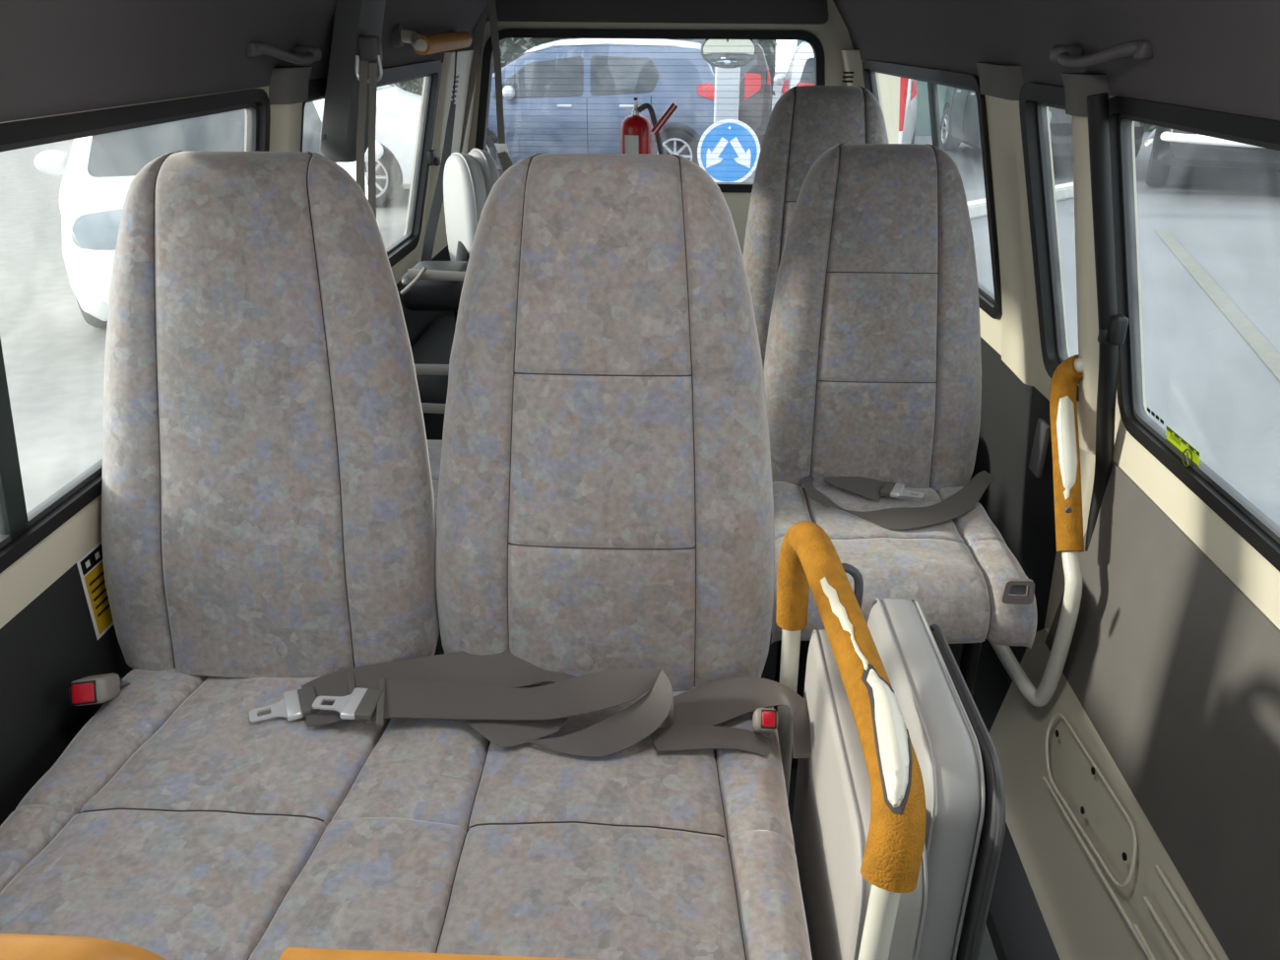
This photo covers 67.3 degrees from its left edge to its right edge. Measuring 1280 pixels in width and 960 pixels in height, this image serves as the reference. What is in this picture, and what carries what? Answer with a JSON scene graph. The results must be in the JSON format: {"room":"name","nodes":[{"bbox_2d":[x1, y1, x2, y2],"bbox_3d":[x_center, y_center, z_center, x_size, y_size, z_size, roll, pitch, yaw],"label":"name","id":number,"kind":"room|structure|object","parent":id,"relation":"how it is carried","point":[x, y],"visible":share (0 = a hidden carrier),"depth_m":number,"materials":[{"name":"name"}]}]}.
{"room":"vehicle interior","nodes":[
{"label":"vehicle interior","id":0,"kind":"room"},
{"bbox_2d":[0,63,443,629],"bbox_3d":[-0.742,-0.155,1.220,0.150,0.585,4.770,1,25,2],"label":"wall","id":1,"kind":"structure","parent":0,"point":[27,578],"depth_m":1.29,"materials":[{"name":"beige paint"}]},
{"bbox_2d":[76,540,113,639],"bbox_3d":[-0.779,0.156,1.395,0.003,0.130,0.080,1,25,2],"label":"warning sticker","id":2,"kind":"object","parent":1,"relation":"attached to","point":[91,565],"visible":0.62,"depth_m":1.38,"materials":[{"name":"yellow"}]},
{"bbox_2d":[89,571,104,585],"bbox_3d":[-0.779,0.138,1.385,0.001,0.004,0.051,1,25,2],"label":"print","id":3,"kind":"object","parent":2,"relation":"attached to","point":[96,578],"depth_m":1.38,"materials":[{"name":"black"}]},
{"bbox_2d":[91,579,105,593],"bbox_3d":[-0.779,0.150,1.390,0.001,0.004,0.051,1,25,2],"label":"print","id":4,"kind":"object","parent":2,"relation":"attached to","point":[97,586],"depth_m":1.38,"materials":[{"name":"black"}]},
{"bbox_2d":[93,587,106,601],"bbox_3d":[-0.779,0.162,1.396,0.001,0.004,0.051,1,25,2],"label":"print","id":5,"kind":"object","parent":2,"relation":"attached to","point":[99,594],"depth_m":1.39,"materials":[{"name":"black"}]},
{"bbox_2d":[95,596,108,609],"bbox_3d":[-0.779,0.173,1.401,0.001,0.004,0.051,1,25,2],"label":"print","id":6,"kind":"object","parent":2,"relation":"attached to","point":[101,603],"depth_m":1.39,"materials":[{"name":"black"}]},
{"bbox_2d":[97,603,109,617],"bbox_3d":[-0.779,0.185,1.407,0.001,0.004,0.051,1,25,2],"label":"print","id":7,"kind":"object","parent":2,"relation":"attached to","point":[102,608],"depth_m":1.40,"materials":[{"name":"black"}]},
{"bbox_2d":[0,88,270,959],"bbox_3d":[-0.539,0.210,1.188,0.520,1.211,1.576,1,25,2],"label":"window","id":8,"kind":"structure","parent":1,"relation":"in","point":[21,531],"depth_m":1.18,"materials":[{"name":"black rubber"}]},
{"bbox_2d":[0,245,453,826],"bbox_3d":[-0.794,0.448,1.506,0.025,0.750,4.770,1,25,2],"label":"wall panel","id":9,"kind":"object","parent":1,"relation":"attached to","point":[52,643],"depth_m":1.28,"materials":[{"name":"grey plastic"}]},
{"bbox_2d":[269,102,302,152],"bbox_3d":[-0.678,-0.439,1.830,0.144,0.582,0.090,1,25,2],"label":"trim","id":10,"kind":"structure","parent":1,"relation":"attached to","point":[286,119],"depth_m":1.71,"materials":[{"name":"beige paint"}]},
{"bbox_2d":[320,0,385,162],"bbox_3d":[-0.563,-0.792,1.878,0.159,0.327,0.124,1,25,2],"label":"pillar","id":11,"kind":"structure","parent":1,"relation":"attached to","point":[357,27],"depth_m":1.84,"materials":[{"name":"grey plastic"}]},
{"bbox_2d":[356,61,368,194],"bbox_3d":[-0.612,-0.267,2.159,0.290,1.242,0.047,20,32,37],"label":"strap","id":12,"kind":"object","parent":11,"relation":"hanging from","point":[363,71],"visible":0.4,"depth_m":1.87,"materials":[{"name":"grey fabric"}]},
{"bbox_2d":[368,63,377,218],"bbox_3d":[-0.587,-0.265,2.156,0.283,1.238,0.048,22,33,38],"label":"strap","id":13,"kind":"object","parent":11,"relation":"hanging from","point":[372,66],"visible":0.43,"depth_m":1.87,"materials":[{"name":"grey fabric"}]},
{"bbox_2d":[300,60,441,267],"bbox_3d":[-0.662,-0.738,2.369,0.140,0.519,1.124,1,25,2],"label":"window","id":14,"kind":"structure","parent":1,"relation":"in","point":[426,157],"depth_m":2.78,"materials":[{"name":"black rubber"}]},
{"bbox_2d":[423,50,477,258],"bbox_3d":[-0.610,-1.069,3.140,0.145,0.610,0.470,1,25,2],"label":"trim","id":15,"kind":"structure","parent":1,"relation":"attached to","point":[464,57],"depth_m":2.99,"materials":[{"name":"beige paint"}]},
{"bbox_2d":[450,74,458,102],"bbox_3d":[-0.574,-1.179,2.957,0.028,0.119,0.079,1,25,2],"label":"trim","id":16,"kind":"structure","parent":1,"relation":"attached to","point":[457,81],"depth_m":2.96,"materials":[{"name":"black plastic"}]},
{"bbox_2d":[459,4,488,153],"bbox_3d":[-0.581,-1.176,3.178,0.213,0.736,0.021,-4,25,-9],"label":"strap","id":17,"kind":"object","parent":1,"relation":"attached to","point":[479,32],"visible":0.34,"depth_m":3.11,"materials":[{"name":"grey fabric"}]},
{"bbox_2d":[0,0,1279,122],"bbox_3d":[0.003,-0.585,0.981,1.381,0.403,4.770,1,25,2],"label":"ceiling","id":18,"kind":"structure","parent":0,"point":[57,56],"depth_m":1.30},
{"bbox_2d":[246,41,321,63],"bbox_3d":[-0.596,-0.724,1.627,0.048,0.038,0.241,1,25,2],"label":"grip","id":19,"kind":"object","parent":18,"relation":"attached to","point":[302,54],"visible":1,"depth_m":1.58,"materials":[{"name":"grey plastic"}]},
{"bbox_2d":[389,23,472,55],"bbox_3d":[-0.527,-1.169,2.541,0.114,0.068,0.737,1,25,2],"label":"grip","id":20,"kind":"object","parent":18,"relation":"attached to","point":[424,44],"visible":0.98,"depth_m":2.26,"materials":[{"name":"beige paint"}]},
{"bbox_2d":[420,49,457,261],"bbox_3d":[-0.605,-0.898,2.822,0.187,0.703,0.112,-9,26,-18],"label":"strap","id":21,"kind":"object","parent":20,"relation":"hanging from","point":[434,214],"visible":0.69,"depth_m":2.85,"materials":[{"name":"grey fabric"}]},
{"bbox_2d":[486,0,512,172],"bbox_3d":[-0.438,-1.280,3.009,0.044,0.683,0.161,-13,28,-26],"label":"belt","id":22,"kind":"object","parent":18,"relation":"hanging from","point":[501,147],"visible":0.91,"depth_m":3.07,"materials":[{"name":"grey fabric"}]},
{"bbox_2d":[1049,39,1152,66],"bbox_3d":[0.645,-0.606,1.365,0.048,0.038,0.282,1,25,2],"label":"grip","id":23,"kind":"object","parent":18,"relation":"attached to","point":[1067,55],"visible":1,"depth_m":1.31,"materials":[{"name":"grey plastic"}]},
{"bbox_2d":[467,0,900,254],"bbox_3d":[0.108,-0.998,3.424,1.610,1.700,0.050,1,25,2],"label":"wall","id":24,"kind":"structure","parent":0,"point":[834,36],"depth_m":3.18,"materials":[{"name":"beige paint"}]},
{"bbox_2d":[475,28,825,192],"bbox_3d":[0.030,-1.260,3.292,1.227,0.520,0.050,1,25,2],"label":"window","id":25,"kind":"structure","parent":24,"relation":"in","point":[814,42],"depth_m":3.20,"materials":[{"name":"black rubber"}]},
{"bbox_2d":[486,0,828,24],"bbox_3d":[0.042,-1.614,3.104,1.140,0.257,0.020,1,25,2],"label":"trim","id":26,"kind":"structure","parent":24,"relation":"attached to","point":[794,12],"depth_m":3.13,"materials":[{"name":"black plastic"}]},
{"bbox_2d":[700,39,757,68],"bbox_3d":[0.286,-1.583,3.328,0.181,0.294,0.225,13,28,26],"label":"mirror","id":27,"kind":"object","parent":24,"relation":"attached to","point":[721,60],"visible":0.77,"depth_m":3.40,"materials":[{"name":"clear mirror"}]},
{"bbox_2d":[840,49,864,87],"bbox_3d":[0.746,-1.121,3.251,0.180,0.610,0.100,1,25,2],"label":"trim","id":28,"kind":"structure","parent":24,"relation":"attached to","point":[852,60],"depth_m":3.11,"materials":[{"name":"beige paint"}]},
{"bbox_2d":[434,627,1010,959],"bbox_3d":[-0.002,0.713,1.589,1.570,0.040,4.770,1,25,2],"label":"floor","id":29,"kind":"structure","parent":0,"point":[991,688],"depth_m":2.10,"materials":[{"name":"black"}]},
{"bbox_2d":[0,150,812,959],"bbox_3d":[-0.296,0.237,1.196,0.976,1.155,0.790,1,25,2],"label":"seat","id":30,"kind":"object","parent":29,"relation":"on","point":[270,529],"visible":0.98,"depth_m":1.25,"materials":[{"name":"grey fabric"}]},
{"bbox_2d":[68,673,130,705],"bbox_3d":[-0.732,0.319,1.377,0.059,0.188,0.189,1,25,2],"label":"belt buckle","id":31,"kind":"object","parent":30,"relation":"on","point":[98,688],"visible":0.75,"depth_m":1.27,"materials":[{"name":"beige plastic"}]},
{"bbox_2d":[0,668,812,959],"bbox_3d":[-0.287,0.446,1.165,0.947,0.150,0.557,1,25,2],"label":"seat cushion","id":32,"kind":"object","parent":30,"relation":"on","point":[175,824],"depth_m":1.09,"materials":[{"name":"grey fabric"}]},
{"bbox_2d":[249,645,575,726],"bbox_3d":[-0.303,0.268,1.311,0.439,0.045,0.103,-6,26,-12],"label":"belt","id":33,"kind":"object","parent":30,"relation":"on","point":[504,669],"visible":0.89,"depth_m":1.32,"materials":[{"name":"grey fabric"}]},
{"bbox_2d":[312,668,673,757],"bbox_3d":[-0.194,0.294,1.242,0.473,0.053,0.124,1,25,2],"label":"belt","id":34,"kind":"object","parent":30,"relation":"on","point":[507,717],"visible":1,"depth_m":1.25,"materials":[{"name":"grey fabric"}]},
{"bbox_2d":[649,676,811,758],"bbox_3d":[0.117,0.308,1.254,0.216,0.039,0.128,1,25,2],"label":"belt","id":35,"kind":"object","parent":30,"relation":"on","point":[698,711],"visible":0.94,"depth_m":1.25,"materials":[{"name":"grey fabric"}]},
{"bbox_2d":[752,706,777,733],"bbox_3d":[0.161,0.292,1.264,0.032,0.070,0.151,1,25,2],"label":"seat belt buckle","id":36,"kind":"object","parent":30,"relation":"on","point":[764,720],"visible":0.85,"depth_m":1.19,"materials":[{"name":"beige plastic"}]},
{"bbox_2d":[414,364,448,520],"bbox_3d":[-0.365,0.119,2.087,0.702,0.612,0.505,1,25,2],"label":"seat","id":37,"kind":"object","parent":29,"relation":"on","point":[434,446],"visible":0.02,"depth_m":2.17,"materials":[{"name":"grey"}]},
{"bbox_2d":[426,439,442,520],"bbox_3d":[-0.366,0.064,2.032,0.700,0.150,0.452,1,25,2],"label":"seat cushion","id":38,"kind":"object","parent":37,"relation":"on","point":[434,446],"depth_m":2.09,"materials":[{"name":"grey fabric"}]},
{"bbox_2d":[411,316,454,440],"bbox_3d":[-0.592,-0.202,2.976,0.220,0.460,0.700,1,25,2],"label":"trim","id":39,"kind":"structure","parent":29,"relation":"on","point":[434,347],"depth_m":2.72,"materials":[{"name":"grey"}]},
{"bbox_2d":[278,947,595,959],"bbox_3d":[-0.061,0.655,0.772,0.470,0.758,0.040,1,25,2],"label":"grab rail","id":40,"kind":"object","parent":29,"relation":"on","point":[290,953],"visible":1,"depth_m":0.62,"materials":[{"name":"orange rubber"}]},
{"bbox_2d":[400,148,499,328],"bbox_3d":[-0.500,-0.384,2.712,0.286,0.994,0.682,-4,25,-9],"label":"seat","id":41,"kind":"object","parent":29,"relation":"on","point":[469,179],"visible":0.56,"depth_m":2.66,"materials":[{"name":"grey plastic"}]},
{"bbox_2d":[468,149,499,196],"bbox_3d":[-0.457,-0.745,2.825,0.060,0.430,0.200,-15,29,-29],"label":"seat cushion","id":42,"kind":"object","parent":41,"relation":"on","point":[480,160],"depth_m":2.70,"materials":[{"name":"grey plastic"}]},
{"bbox_2d":[742,85,889,367],"bbox_3d":[0.477,-0.377,2.491,0.434,1.168,0.679,1,25,2],"label":"passenger seat","id":43,"kind":"object","parent":29,"relation":"on","point":[805,122],"visible":0.27,"depth_m":2.50,"materials":[{"name":"grey fabric"}]},
{"bbox_2d":[775,520,926,959],"bbox_3d":[0.218,0.474,1.153,0.068,0.762,0.515,-1,25,-2],"label":"grab rail","id":44,"kind":"object","parent":29,"relation":"on","point":[808,557],"visible":0.98,"depth_m":0.93,"materials":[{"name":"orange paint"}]},
{"bbox_2d":[791,563,1005,959],"bbox_3d":[0.286,0.506,1.194,0.148,0.669,0.457,1,25,2],"label":"seat","id":45,"kind":"object","parent":29,"relation":"on","point":[944,918],"visible":0.71,"depth_m":0.99,"materials":[{"name":"plastic"}]},
{"bbox_2d":[867,597,985,959],"bbox_3d":[0.316,0.430,1.175,0.063,0.503,0.359,1,25,2],"label":"seat cushion","id":46,"kind":"object","parent":45,"relation":"on","point":[944,724],"depth_m":0.98,"materials":[{"name":"grey plastic"}]},
{"bbox_2d":[763,143,1037,768],"bbox_3d":[0.463,-0.034,1.839,0.448,1.100,0.678,1,25,2],"label":"passenger seat","id":47,"kind":"object","parent":29,"relation":"on","point":[872,367],"visible":0.82,"depth_m":1.87,"materials":[{"name":"grey fabric"}]},
{"bbox_2d":[803,470,994,529],"bbox_3d":[0.522,0.030,1.872,0.395,0.019,0.258,1,25,2],"label":"belt","id":48,"kind":"object","parent":47,"relation":"on","point":[966,498],"visible":0.92,"depth_m":1.86,"materials":[{"name":"grey fabric"}]},
{"bbox_2d":[770,481,1037,650],"bbox_3d":[0.460,0.150,1.808,0.444,0.142,0.435,1,25,2],"label":"seat cushion","id":49,"kind":"object","parent":47,"relation":"on","point":[957,569],"depth_m":1.67,"materials":[{"name":"grey fabric"}]},
{"bbox_2d":[977,923,998,959],"bbox_3d":[0.476,1.204,0.540,0.053,0.052,3.000,1,25,2],"label":"trim","id":50,"kind":"structure","parent":29,"relation":"on","point":[987,952],"depth_m":1.49,"materials":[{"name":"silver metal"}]},
{"bbox_2d":[989,822,1059,959],"bbox_3d":[0.609,1.249,0.775,0.260,0.020,2.800,1,25,2],"label":"trim","id":51,"kind":"structure","parent":29,"relation":"attached to","point":[1020,924],"depth_m":1.74,"materials":[{"name":"black plastic"}]},
{"bbox_3d":[-0.042,-0.585,3.487,0.420,0.700,0.180,1,25,2],"label":"trim","id":52,"kind":"structure","parent":29,"relation":"on","visible":0},
{"bbox_2d":[620,96,678,154],"bbox_3d":[0.021,-1.054,3.184,0.197,0.396,0.103,22,33,39],"label":"fire extinguisher","id":53,"kind":"object","parent":52,"relation":"on","point":[636,130],"visible":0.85,"depth_m":3.14,"materials":[{"name":"red metal"}]},
{"bbox_2d":[861,60,1279,629],"bbox_3d":[0.735,-0.126,1.158,0.194,0.585,4.773,1,25,2],"label":"wall","id":54,"kind":"structure","parent":0,"point":[1253,575],"depth_m":1.44,"materials":[{"name":"beige paint"}]},
{"bbox_2d":[268,62,1109,117],"bbox_3d":[0.036,-0.704,1.711,1.354,0.058,0.594,1,25,2],"label":"trim","id":55,"kind":"structure","parent":54,"relation":"attached to","point":[288,85],"depth_m":1.67,"materials":[{"name":"grey plastic"}]},
{"bbox_2d":[841,71,853,82],"bbox_3d":[0.673,-1.304,3.111,0.035,0.032,0.006,1,25,2],"label":"trim","id":56,"kind":"structure","parent":54,"relation":"attached to","point":[843,72],"depth_m":3.11,"materials":[{"name":"black plastic"}]},
{"bbox_2d":[862,60,1002,319],"bbox_3d":[0.768,-0.843,2.599,0.143,0.509,1.245,0,25,1],"label":"window","id":57,"kind":"structure","parent":54,"relation":"in","point":[991,303],"depth_m":2.18,"materials":[{"name":"black rubber"}]},
{"bbox_2d":[988,95,1035,385],"bbox_3d":[0.754,-0.501,1.962,0.134,0.582,0.197,1,25,2],"label":"trim","id":58,"kind":"structure","parent":54,"relation":"attached to","point":[1010,191],"depth_m":1.94,"materials":[{"name":"beige paint"}]},
{"bbox_2d":[969,336,1056,686],"bbox_3d":[0.838,-0.104,2.683,0.032,0.750,2.022,0,25,1],"label":"wall panel","id":59,"kind":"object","parent":54,"relation":"attached to","point":[1020,504],"depth_m":2.09,"materials":[{"name":"grey plastic"}]},
{"bbox_2d":[1019,82,1079,401],"bbox_3d":[0.756,-0.421,1.717,0.156,0.527,0.284,1,25,2],"label":"window","id":60,"kind":"structure","parent":54,"relation":"in","point":[1034,97],"depth_m":1.79,"materials":[{"name":"black rubber"}]},
{"bbox_2d":[1044,115,1098,628],"bbox_3d":[0.740,-0.084,1.697,0.161,1.112,0.162,1,25,2],"label":"trim","id":61,"kind":"structure","parent":54,"relation":"attached to","point":[1086,285],"depth_m":1.59,"materials":[{"name":"beige paint"}]},
{"bbox_2d":[1085,92,1118,551],"bbox_3d":[0.757,0.034,1.674,0.203,1.319,0.114,-15,29,-29],"label":"belt","id":62,"kind":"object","parent":54,"relation":"attached to","point":[1098,103],"depth_m":1.47,"materials":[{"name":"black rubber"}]},
{"bbox_2d":[988,628,1228,959],"bbox_3d":[0.681,0.967,0.794,0.082,0.375,2.480,1,25,2],"label":"wall panel","id":63,"kind":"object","parent":54,"relation":"in","point":[1104,883],"depth_m":1.55,"materials":[{"name":"beige paint"}]},
{"bbox_2d":[988,96,1279,706],"bbox_3d":[0.707,0.101,1.182,0.232,1.014,1.536,1,25,2],"label":"window","id":64,"kind":"structure","parent":54,"relation":"in","point":[1252,525],"depth_m":1.49,"materials":[{"name":"black rubber"}]},
{"bbox_2d":[1166,425,1199,466],"bbox_3d":[0.792,-0.047,1.408,0.009,0.030,0.103,1,25,2],"label":"window sticker","id":65,"kind":"object","parent":64,"relation":"attached to","point":[1177,440],"visible":1,"depth_m":1.40,"materials":[{"name":"yellow paper"}]},
{"bbox_2d":[1044,461,1279,959],"bbox_3d":[0.736,0.653,0.619,0.066,0.372,2.435,1,25,2],"label":"wall panel","id":66,"kind":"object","parent":54,"relation":"attached to","point":[1174,668],"depth_m":1.34,"materials":[{"name":"grey plastic"}]},
{"label":"outside","id":67,"kind":"structure","parent":0,"visible":0},
{"bbox_2d":[0,138,700,512],"bbox_3d":[-19.415,-3.137,10.580,40.200,0.001,70.000,1,25,2],"label":"ground","id":68,"kind":"structure","parent":67,"point":[54,359],"depth_m":5.75,"materials":[{"name":"concrete"}]},
{"bbox_2d":[34,98,383,327],"bbox_3d":[-2.973,-2.232,6.871,2.070,1.510,3.917,-9,27,-19],"label":"car","id":69,"kind":"object","parent":68,"relation":"on","point":[98,171],"visible":0.27,"depth_m":5.58,"materials":[{"name":"white metal"}]},
{"bbox_2d":[34,149,69,176],"bbox_3d":[-3.538,-1.930,5.849,0.262,0.150,0.148,-9,27,-19],"label":"mirror","id":70,"kind":"object","parent":69,"relation":"attached to","point":[53,162],"depth_m":5.79,"materials":[{"name":"white plastic"}]},
{"bbox_2d":[364,140,383,162],"bbox_3d":[-1.849,-2.203,6.431,0.262,0.150,0.148,-9,27,-19],"label":"mirror","id":71,"kind":"object","parent":69,"relation":"attached to","point":[379,150],"depth_m":6.42,"materials":[{"name":"white plastic"}]},
{"bbox_2d":[364,83,421,207],"bbox_3d":[-3.799,-3.855,10.273,3.770,1.561,2.020,1,25,2],"label":"car","id":72,"kind":"object","parent":68,"relation":"on","point":[397,108],"visible":0.09,"depth_m":9.60,"materials":[{"name":"white metal"}]},
{"bbox_2d":[392,37,777,113],"bbox_3d":[-1.780,-8.275,18.178,8.753,2.855,1.665,1,25,2],"label":"hedge","id":73,"kind":"object","parent":68,"relation":"on","point":[511,47],"visible":0.03,"depth_m":17.95,"materials":[{"name":"green plant"}]},
{"bbox_2d":[485,38,714,168],"bbox_3d":[-0.830,-4.606,11.870,3.770,1.565,2.020,1,25,2],"label":"hatchback car","id":74,"kind":"object","parent":68,"relation":"on","point":[665,78],"visible":0.53,"depth_m":11.06,"materials":[{"name":"blue metal"}]},
{"bbox_2d":[502,85,514,99],"bbox_3d":[-1.502,-4.442,11.009,0.148,0.150,0.262,1,25,2],"label":"mirror","id":75,"kind":"object","parent":74,"relation":"attached to","point":[508,92],"depth_m":10.93,"materials":[{"name":"white plastic"}]},
{"bbox_2d":[697,81,714,100],"bbox_3d":[0.818,-4.355,11.067,0.337,0.420,0.046,-7,26,-15],"label":"tail lamp","id":76,"kind":"object","parent":74,"relation":"attached to","point":[704,93],"depth_m":11.00,"materials":[{"name":"red plastic"}]},
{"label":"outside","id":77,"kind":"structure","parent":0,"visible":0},
{"bbox_2d":[742,72,1279,526],"bbox_3d":[23.039,-2.301,8.797,44.800,0.001,70.000,1,25,2],"label":"ground concrete","id":78,"kind":"structure","parent":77,"point":[1206,383],"depth_m":6.53,"materials":[{"name":"grey concrete"}]},
{"bbox_2d":[676,39,771,145],"bbox_3d":[1.147,-6.497,15.910,2.020,1.561,3.770,0,25,0],"label":"car","id":79,"kind":"object","parent":78,"relation":"on","point":[746,106],"visible":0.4,"depth_m":14.26,"materials":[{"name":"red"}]},
{"bbox_2d":[744,72,761,99],"bbox_3d":[1.665,-5.817,14.206,0.241,0.366,0.092,0,25,0],"label":"tail lamp","id":80,"kind":"object","parent":79,"relation":"attached to","point":[749,78],"depth_m":14.19,"materials":[{"name":"red plastic"}]},
{"bbox_2d":[766,69,770,92],"bbox_3d":[1.910,-5.888,14.338,0.045,0.420,0.338,8,26,17],"label":"tail lamp","id":81,"kind":"object","parent":79,"relation":"attached to","point":[768,79],"depth_m":14.29,"materials":[{"name":"red plastic"}]},
{"bbox_2d":[713,66,740,123],"bbox_3d":[0.854,-3.955,9.380,0.235,2.500,0.235,1,25,2],"label":"square post","id":82,"kind":"object","parent":78,"relation":"on","point":[723,105],"visible":0.15,"depth_m":9.35,"materials":[{"name":"grey metal"}]},
{"bbox_2d":[697,119,760,182],"bbox_3d":[0.833,-2.942,9.105,0.590,0.899,0.077,1,25,2],"label":"road sign","id":83,"kind":"object","parent":82,"relation":"attached to","point":[734,161],"visible":0.89,"depth_m":9.01,"materials":[{"name":"blue metal"}]},
{"bbox_2d":[772,41,917,143],"bbox_3d":[2.810,-5.233,13.211,2.020,1.561,3.770,4,25,9],"label":"car","id":84,"kind":"object","parent":78,"relation":"on","point":[800,62],"visible":0.22,"depth_m":11.60,"materials":[{"name":"grey metal"}]},
{"bbox_2d":[772,73,786,84],"bbox_3d":[2.049,-5.757,13.815,0.262,0.150,0.148,4,25,9],"label":"mirror","id":85,"kind":"object","parent":84,"relation":"attached to","point":[779,79],"depth_m":13.77,"materials":[{"name":"white plastic"}]},
{"bbox_2d":[781,78,788,94],"bbox_3d":[1.785,-4.685,11.771,0.046,0.420,0.337,-4,25,-9],"label":"tail lamp","id":86,"kind":"object","parent":84,"relation":"attached to","point":[785,88],"depth_m":11.75,"materials":[{"name":"red plastic"}]},
{"bbox_2d":[908,79,917,110],"bbox_3d":[3.276,-4.578,11.544,0.045,0.420,0.338,13,28,26],"label":"tail lamp","id":87,"kind":"object","parent":84,"relation":"attached to","point":[913,96],"depth_m":11.50,"materials":[{"name":"red"}]},
{"bbox_2d":[796,40,947,135],"bbox_3d":[3.916,-7.008,16.067,2.600,2.353,0.090,1,25,2],"label":"hoarding","id":88,"kind":"object","parent":78,"relation":"on","point":[923,121],"visible":0.02,"depth_m":16.32,"materials":[{"name":"white"}]},
{"bbox_2d":[897,76,908,143],"bbox_3d":[2.852,-4.500,10.569,0.220,2.478,0.220,1,25,2],"label":"marker pole","id":89,"kind":"object","parent":78,"relation":"on","point":[904,82],"visible":0.06,"depth_m":10.63,"materials":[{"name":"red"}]},
{"bbox_2d":[966,182,1074,218],"bbox_3d":[3.188,-2.615,9.314,6.219,0.130,0.180,-20,32,-36],"label":"kerb","id":90,"kind":"object","parent":78,"relation":"on","point":[977,208],"visible":0.06,"depth_m":9.44,"materials":[{"name":"stone"}]},
{"bbox_2d":[940,85,1145,162],"bbox_3d":[5.353,-5.142,13.017,2.020,1.561,3.770,1,25,2],"label":"car","id":91,"kind":"object","parent":78,"relation":"on","point":[959,123],"visible":0.27,"depth_m":13.04,"materials":[{"name":"black"}]},
{"bbox_2d":[1050,123,1072,135],"bbox_3d":[5.266,-4.159,11.415,0.783,0.142,0.030,1,25,2],"label":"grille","id":92,"kind":"object","parent":91,"relation":"attached to","point":[1056,129],"depth_m":11.42,"materials":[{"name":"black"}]},
{"bbox_2d":[1144,123,1155,131],"bbox_3d":[9.769,-7.510,16.848,8.287,2.598,1.650,1,25,2],"label":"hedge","id":93,"kind":"object","parent":78,"relation":"on","point":[1148,127],"visible":0.02,"depth_m":17.09,"materials":[{"name":"green plant"}]},
{"bbox_2d":[1144,126,1279,186],"bbox_3d":[7.343,-4.553,11.455,2.170,1.821,4.578,13,28,26],"label":"car","id":94,"kind":"object","parent":78,"relation":"on","point":[1170,147],"visible":0.36,"depth_m":10.16,"materials":[{"name":"black"}]},
{"bbox_2d":[1154,230,1279,381],"bbox_3d":[3.747,-0.999,6.010,1.768,0.001,6.000,1,25,2],"label":"road marking","id":95,"kind":"object","parent":78,"relation":"on","point":[1265,351],"visible":1,"depth_m":6.28,"materials":[{"name":"white paint"}]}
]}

